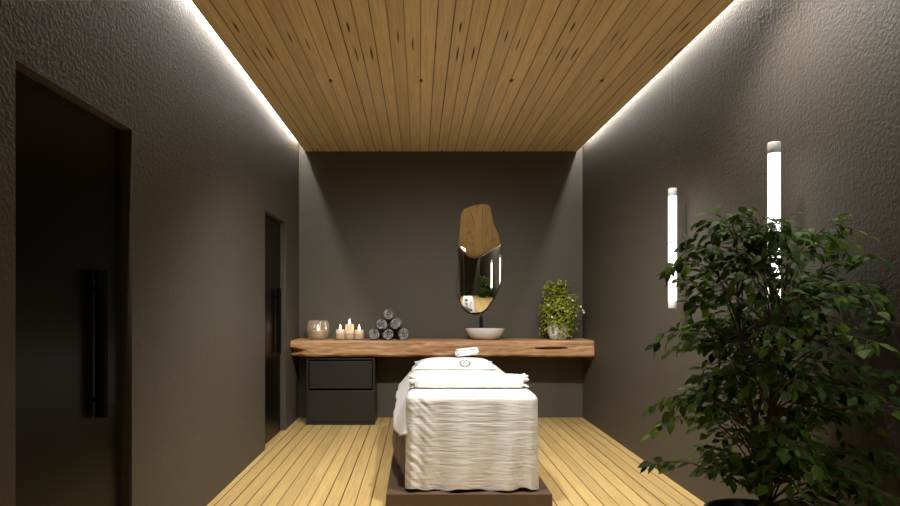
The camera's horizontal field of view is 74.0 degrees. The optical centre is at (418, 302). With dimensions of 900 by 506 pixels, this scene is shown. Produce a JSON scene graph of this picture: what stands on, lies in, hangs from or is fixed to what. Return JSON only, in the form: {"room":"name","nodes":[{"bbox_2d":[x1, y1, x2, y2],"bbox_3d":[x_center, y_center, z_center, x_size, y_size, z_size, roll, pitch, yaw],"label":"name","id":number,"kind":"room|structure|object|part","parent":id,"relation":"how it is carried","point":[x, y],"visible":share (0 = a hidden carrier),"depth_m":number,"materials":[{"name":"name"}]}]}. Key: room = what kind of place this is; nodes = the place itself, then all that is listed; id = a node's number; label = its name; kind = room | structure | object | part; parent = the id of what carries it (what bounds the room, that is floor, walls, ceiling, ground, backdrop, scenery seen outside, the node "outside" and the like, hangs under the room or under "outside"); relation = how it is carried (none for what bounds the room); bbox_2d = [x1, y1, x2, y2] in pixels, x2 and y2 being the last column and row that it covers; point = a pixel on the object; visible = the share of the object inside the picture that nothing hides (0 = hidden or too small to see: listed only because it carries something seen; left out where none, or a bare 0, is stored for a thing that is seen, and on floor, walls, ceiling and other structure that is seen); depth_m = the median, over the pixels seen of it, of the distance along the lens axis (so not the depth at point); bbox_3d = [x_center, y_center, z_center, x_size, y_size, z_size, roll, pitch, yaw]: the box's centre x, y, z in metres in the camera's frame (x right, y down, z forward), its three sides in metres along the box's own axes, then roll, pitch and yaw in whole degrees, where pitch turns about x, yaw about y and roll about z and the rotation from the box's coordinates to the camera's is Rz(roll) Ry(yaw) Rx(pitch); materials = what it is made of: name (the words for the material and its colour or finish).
{"room":"spa massage room","nodes":[
{"label":"spa massage room","id":0,"kind":"room"},
{"bbox_2d":[0,0,298,505],"bbox_3d":[-1.368,-0.302,2.500,0.120,3.100,8.000,0,0,0],"label":"wall","id":1,"kind":"structure","parent":0,"point":[205,156],"depth_m":3.14,"materials":[{"name":"paint"}]},
{"bbox_2d":[16,71,119,505],"bbox_3d":[-1.358,0.231,2.325,0.124,2.033,0.782,0,0,0],"label":"door","id":2,"kind":"structure","parent":1,"relation":"in","point":[68,157],"depth_m":2.27,"materials":[{"name":"black wood"}]},
{"bbox_3d":[-1.323,0.168,2.472,0.053,0.610,0.028,0,0,0],"label":"handle","id":3,"kind":"part","parent":2,"relation":"part of","materials":[{"name":"black metal"}]},
{"bbox_2d":[265,214,280,443],"bbox_3d":[-1.358,0.231,5.454,0.124,2.033,0.774,0,0,0],"label":"door","id":4,"kind":"structure","parent":1,"relation":"in","point":[272,227],"depth_m":5.49,"materials":[{"name":"black wood"}]},
{"bbox_3d":[-1.390,0.231,5.454,0.060,2.033,0.774,0,0,0],"label":"frame","id":5,"kind":"part","parent":4,"relation":"part of","materials":[{"name":"black"}]},
{"bbox_3d":[-1.323,0.168,5.597,0.053,0.610,0.028,0,0,0],"label":"handle","id":6,"kind":"part","parent":4,"relation":"part of","materials":[{"name":"black metal"}]},
{"bbox_2d":[299,144,581,416],"bbox_3d":[0.237,-0.302,6.560,3.330,3.100,0.120,0,0,0],"label":"wall","id":7,"kind":"structure","parent":0,"point":[379,230],"depth_m":6.50,"materials":[{"name":"paint"}]},
{"bbox_2d":[290,338,594,356],"bbox_3d":[0.237,0.469,6.268,3.086,0.175,0.457,0,0,0],"label":"countertop","id":8,"kind":"structure","parent":7,"relation":"attached to","point":[380,347],"depth_m":6.05,"materials":[{"name":"brown wood"}]},
{"bbox_2d":[307,320,328,339],"bbox_3d":[-1.058,0.282,6.260,0.229,0.198,0.227,0,0,0],"label":"votive holder","id":9,"kind":"object","parent":8,"relation":"on","point":[310,322],"visible":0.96,"depth_m":6.21,"materials":[{"name":"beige glass"}]},
{"bbox_2d":[312,326,323,337],"bbox_3d":[-1.058,0.301,6.260,0.128,0.144,0.128,0,0,0],"label":"pillar candle","id":10,"kind":"object","parent":9,"relation":"in","point":[318,333],"visible":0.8,"depth_m":6.20,"materials":[{"name":"beige wax"}]},
{"bbox_2d":[332,332,365,339],"bbox_3d":[-0.727,0.346,6.250,0.340,0.070,0.160,0,0,0],"label":"glass tray","id":11,"kind":"object","parent":8,"relation":"on","point":[333,334],"visible":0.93,"depth_m":6.22,"materials":[{"name":"clear glass"}]},
{"bbox_2d":[336,325,344,338],"bbox_3d":[-0.824,0.298,6.250,0.091,0.150,0.091,0,0,0],"label":"pillar candle","id":12,"kind":"object","parent":11,"relation":"on","point":[340,333],"visible":1,"depth_m":6.21,"materials":[{"name":"beige wax"}]},
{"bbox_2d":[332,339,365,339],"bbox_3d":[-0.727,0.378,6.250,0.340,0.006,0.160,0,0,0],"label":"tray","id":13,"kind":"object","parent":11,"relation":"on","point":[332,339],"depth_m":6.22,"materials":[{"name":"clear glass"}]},
{"bbox_2d":[345,319,353,338],"bbox_3d":[-0.727,0.270,6.250,0.088,0.208,0.088,0,0,0],"label":"pillar candle","id":14,"kind":"object","parent":11,"relation":"on","point":[349,328],"visible":1,"depth_m":6.21,"materials":[{"name":"beige wax"}]},
{"bbox_2d":[355,326,363,338],"bbox_3d":[-0.627,0.300,6.250,0.093,0.146,0.093,0,0,0],"label":"pillar candle","id":15,"kind":"object","parent":11,"relation":"on","point":[359,334],"visible":1,"depth_m":6.21,"materials":[{"name":"beige wax"}]},
{"bbox_2d":[369,327,380,338],"bbox_3d":[-0.462,0.315,6.250,0.108,0.114,0.320,0,0,0],"label":"rolled towel","id":16,"kind":"object","parent":8,"relation":"on","point":[374,334],"visible":1,"depth_m":6.11,"materials":[{"name":"grey fabric"}]},
{"bbox_2d":[382,328,393,338],"bbox_3d":[-0.320,0.322,6.250,0.115,0.105,0.320,0,0,0],"label":"rolled towel","id":17,"kind":"object","parent":8,"relation":"on","point":[389,333],"visible":1,"depth_m":6.11,"materials":[{"name":"grey fabric"}]},
{"bbox_2d":[376,318,387,328],"bbox_3d":[-0.381,0.217,6.250,0.108,0.111,0.315,0,0,0],"label":"rolled towel","id":18,"kind":"object","parent":17,"relation":"on","point":[381,323],"visible":1,"depth_m":6.11,"materials":[{"name":"grey fabric"}]},
{"bbox_2d":[384,309,393,318],"bbox_3d":[-0.317,0.114,6.250,0.094,0.104,0.320,0,0,0],"label":"rolled towel","id":19,"kind":"object","parent":18,"relation":"on","point":[386,314],"visible":1,"depth_m":6.10,"materials":[{"name":"grey fabric"}]},
{"bbox_2d":[398,328,408,339],"bbox_3d":[-0.160,0.323,6.250,0.102,0.112,0.320,0,0,0],"label":"rolled towel","id":20,"kind":"object","parent":8,"relation":"on","point":[405,331],"visible":1,"depth_m":6.11,"materials":[{"name":"grey fabric"}]},
{"bbox_2d":[391,318,401,328],"bbox_3d":[-0.235,0.211,6.250,0.117,0.106,0.320,0,0,0],"label":"rolled towel","id":21,"kind":"object","parent":20,"relation":"on","point":[397,321],"visible":1,"depth_m":6.11,"materials":[{"name":"grey fabric"}]},
{"bbox_2d":[480,315,482,327],"bbox_3d":[0.672,0.253,6.398,0.048,0.256,0.168,0,0,0],"label":"tap","id":22,"kind":"object","parent":8,"relation":"on","point":[481,317],"visible":0.59,"depth_m":6.44,"materials":[{"name":"black metal"}]},
{"bbox_2d":[466,328,503,339],"bbox_3d":[0.692,0.325,6.257,0.410,0.112,0.357,0,0,0],"label":"vessel sink","id":23,"kind":"object","parent":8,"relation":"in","point":[475,333],"visible":1,"depth_m":6.13,"materials":[{"name":"white ceramic"}]},
{"bbox_2d":[538,278,584,339],"bbox_3d":[1.466,0.062,6.257,0.431,0.638,0.432,0,0,-43],"label":"trailing plant","id":24,"kind":"object","parent":8,"relation":"on","point":[559,314],"visible":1,"depth_m":6.18,"materials":[{"name":"green plant"}]},
{"bbox_3d":[1.462,0.291,6.265,0.228,0.180,0.228,0,0,0],"label":"pot","id":25,"kind":"part","parent":24,"relation":"part of","materials":[{"name":"white ceramic"}]},
{"bbox_2d":[456,204,502,312],"bbox_3d":[0.655,-0.484,6.460,0.499,1.184,0.079,0,0,0],"label":"wall mirror","id":26,"kind":"object","parent":7,"relation":"attached to","point":[479,245],"visible":1,"depth_m":6.43,"materials":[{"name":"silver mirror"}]},
{"bbox_2d":[207,417,704,505],"bbox_3d":[0.237,1.288,2.500,3.290,0.080,8.200,0,0,0],"label":"floor","id":27,"kind":"structure","parent":0,"point":[302,464],"depth_m":4.42,"materials":[{"name":"beige wood"}]},
{"bbox_2d":[306,356,376,424],"bbox_3d":[-0.802,0.903,6.287,0.701,0.690,0.386,0,0,0],"label":"base cabinet","id":28,"kind":"object","parent":27,"relation":"on","point":[340,390],"visible":0.91,"depth_m":6.10,"materials":[{"name":"black paint"}]},
{"bbox_3d":[-0.802,1.055,6.105,0.693,0.318,0.022,0,0,0],"label":"drawer","id":29,"kind":"part","parent":28,"relation":"part of","materials":[{"name":"black paint"}]},
{"bbox_3d":[-0.802,0.736,6.119,0.641,0.280,0.022,0,0,0],"label":"drawer","id":30,"kind":"part","parent":28,"relation":"part of","materials":[{"name":"black paint"}]},
{"bbox_2d":[386,451,551,505],"bbox_3d":[0.304,1.203,4.668,1.009,0.090,2.105,0,0,0],"label":"platform","id":31,"kind":"object","parent":27,"relation":"on","point":[397,494],"visible":0.36,"depth_m":3.62,"materials":[{"name":"brown wood"}]},
{"bbox_2d":[392,429,523,487],"bbox_3d":[0.257,0.868,4.600,0.924,0.575,1.800,0,0,0],"label":"massage table","id":32,"kind":"object","parent":31,"relation":"on","point":[398,442],"visible":0.1,"depth_m":3.99,"materials":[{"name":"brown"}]},
{"bbox_2d":[392,365,505,435],"bbox_3d":[0.267,0.709,4.619,0.928,0.297,1.920,0,0,0],"label":"sheet","id":33,"kind":"object","parent":32,"relation":"on","point":[399,413],"visible":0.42,"depth_m":4.75,"materials":[{"name":"white fabric"}]},
{"bbox_2d":[414,357,497,369],"bbox_3d":[0.310,0.514,5.185,0.707,0.085,0.433,0,0,0],"label":"pillow","id":34,"kind":"object","parent":33,"relation":"on","point":[435,363],"visible":1,"depth_m":5.00,"materials":[{"name":"white fabric"}]},
{"bbox_2d":[455,347,478,356],"bbox_3d":[0.414,0.423,5.170,0.235,0.078,0.062,0,0,-28],"label":"roll","id":35,"kind":"object","parent":34,"relation":"on","point":[472,350],"visible":1,"depth_m":5.14,"materials":[{"name":"white fabric"}]},
{"bbox_2d":[405,386,538,490],"bbox_3d":[0.327,0.854,3.892,0.829,0.607,0.536,0,0,0],"label":"coverlet","id":36,"kind":"object","parent":32,"relation":"on","point":[486,439],"visible":0.84,"depth_m":3.65,"materials":[{"name":"white fabric"}]},
{"bbox_2d":[409,373,528,387],"bbox_3d":[0.322,0.508,3.905,0.771,0.086,0.195,0,0,0],"label":"folded blanket","id":37,"kind":"object","parent":36,"relation":"on","point":[416,380],"visible":1,"depth_m":3.82,"materials":[{"name":"white fabric"}]},
{"bbox_2d":[637,205,899,505],"bbox_3d":[1.330,0.419,2.340,0.874,1.659,1.093,0,0,0],"label":"potted tree","id":38,"kind":"object","parent":27,"relation":"on","point":[773,460],"visible":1,"depth_m":2.29,"materials":[{"name":"green plant"}]},
{"bbox_3d":[1.385,1.052,2.410,0.436,0.392,0.436,0,0,0],"label":"pot","id":39,"kind":"part","parent":38,"relation":"part of","materials":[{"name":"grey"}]},
{"bbox_2d":[191,0,733,150],"bbox_3d":[0.239,-1.669,2.498,2.965,0.035,7.996,0,0,0],"label":"ceiling","id":40,"kind":"structure","parent":0,"point":[340,75],"depth_m":4.06,"materials":[{"name":"brown wood"}]},
{"bbox_2d":[582,0,899,505],"bbox_3d":[1.842,-0.302,2.500,0.120,3.100,8.000,0,0,0],"label":"wall","id":41,"kind":"structure","parent":0,"point":[820,79],"depth_m":3.34,"materials":[{"name":"paint"}]},
{"bbox_2d":[668,188,676,307],"bbox_3d":[1.660,-0.808,3.905,0.055,1.688,0.055,0,0,0],"label":"lamp","id":42,"kind":"object","parent":41,"relation":"attached to","point":[672,192],"visible":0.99,"depth_m":3.88,"materials":[{"name":"silver metal"}]},
{"bbox_2d":[767,141,780,309],"bbox_3d":[1.660,-0.808,2.788,0.055,1.688,0.055,0,0,0],"label":"lamp","id":43,"kind":"object","parent":41,"relation":"attached to","point":[773,148],"visible":0.56,"depth_m":2.77,"materials":[{"name":"silver metal"}]}
]}

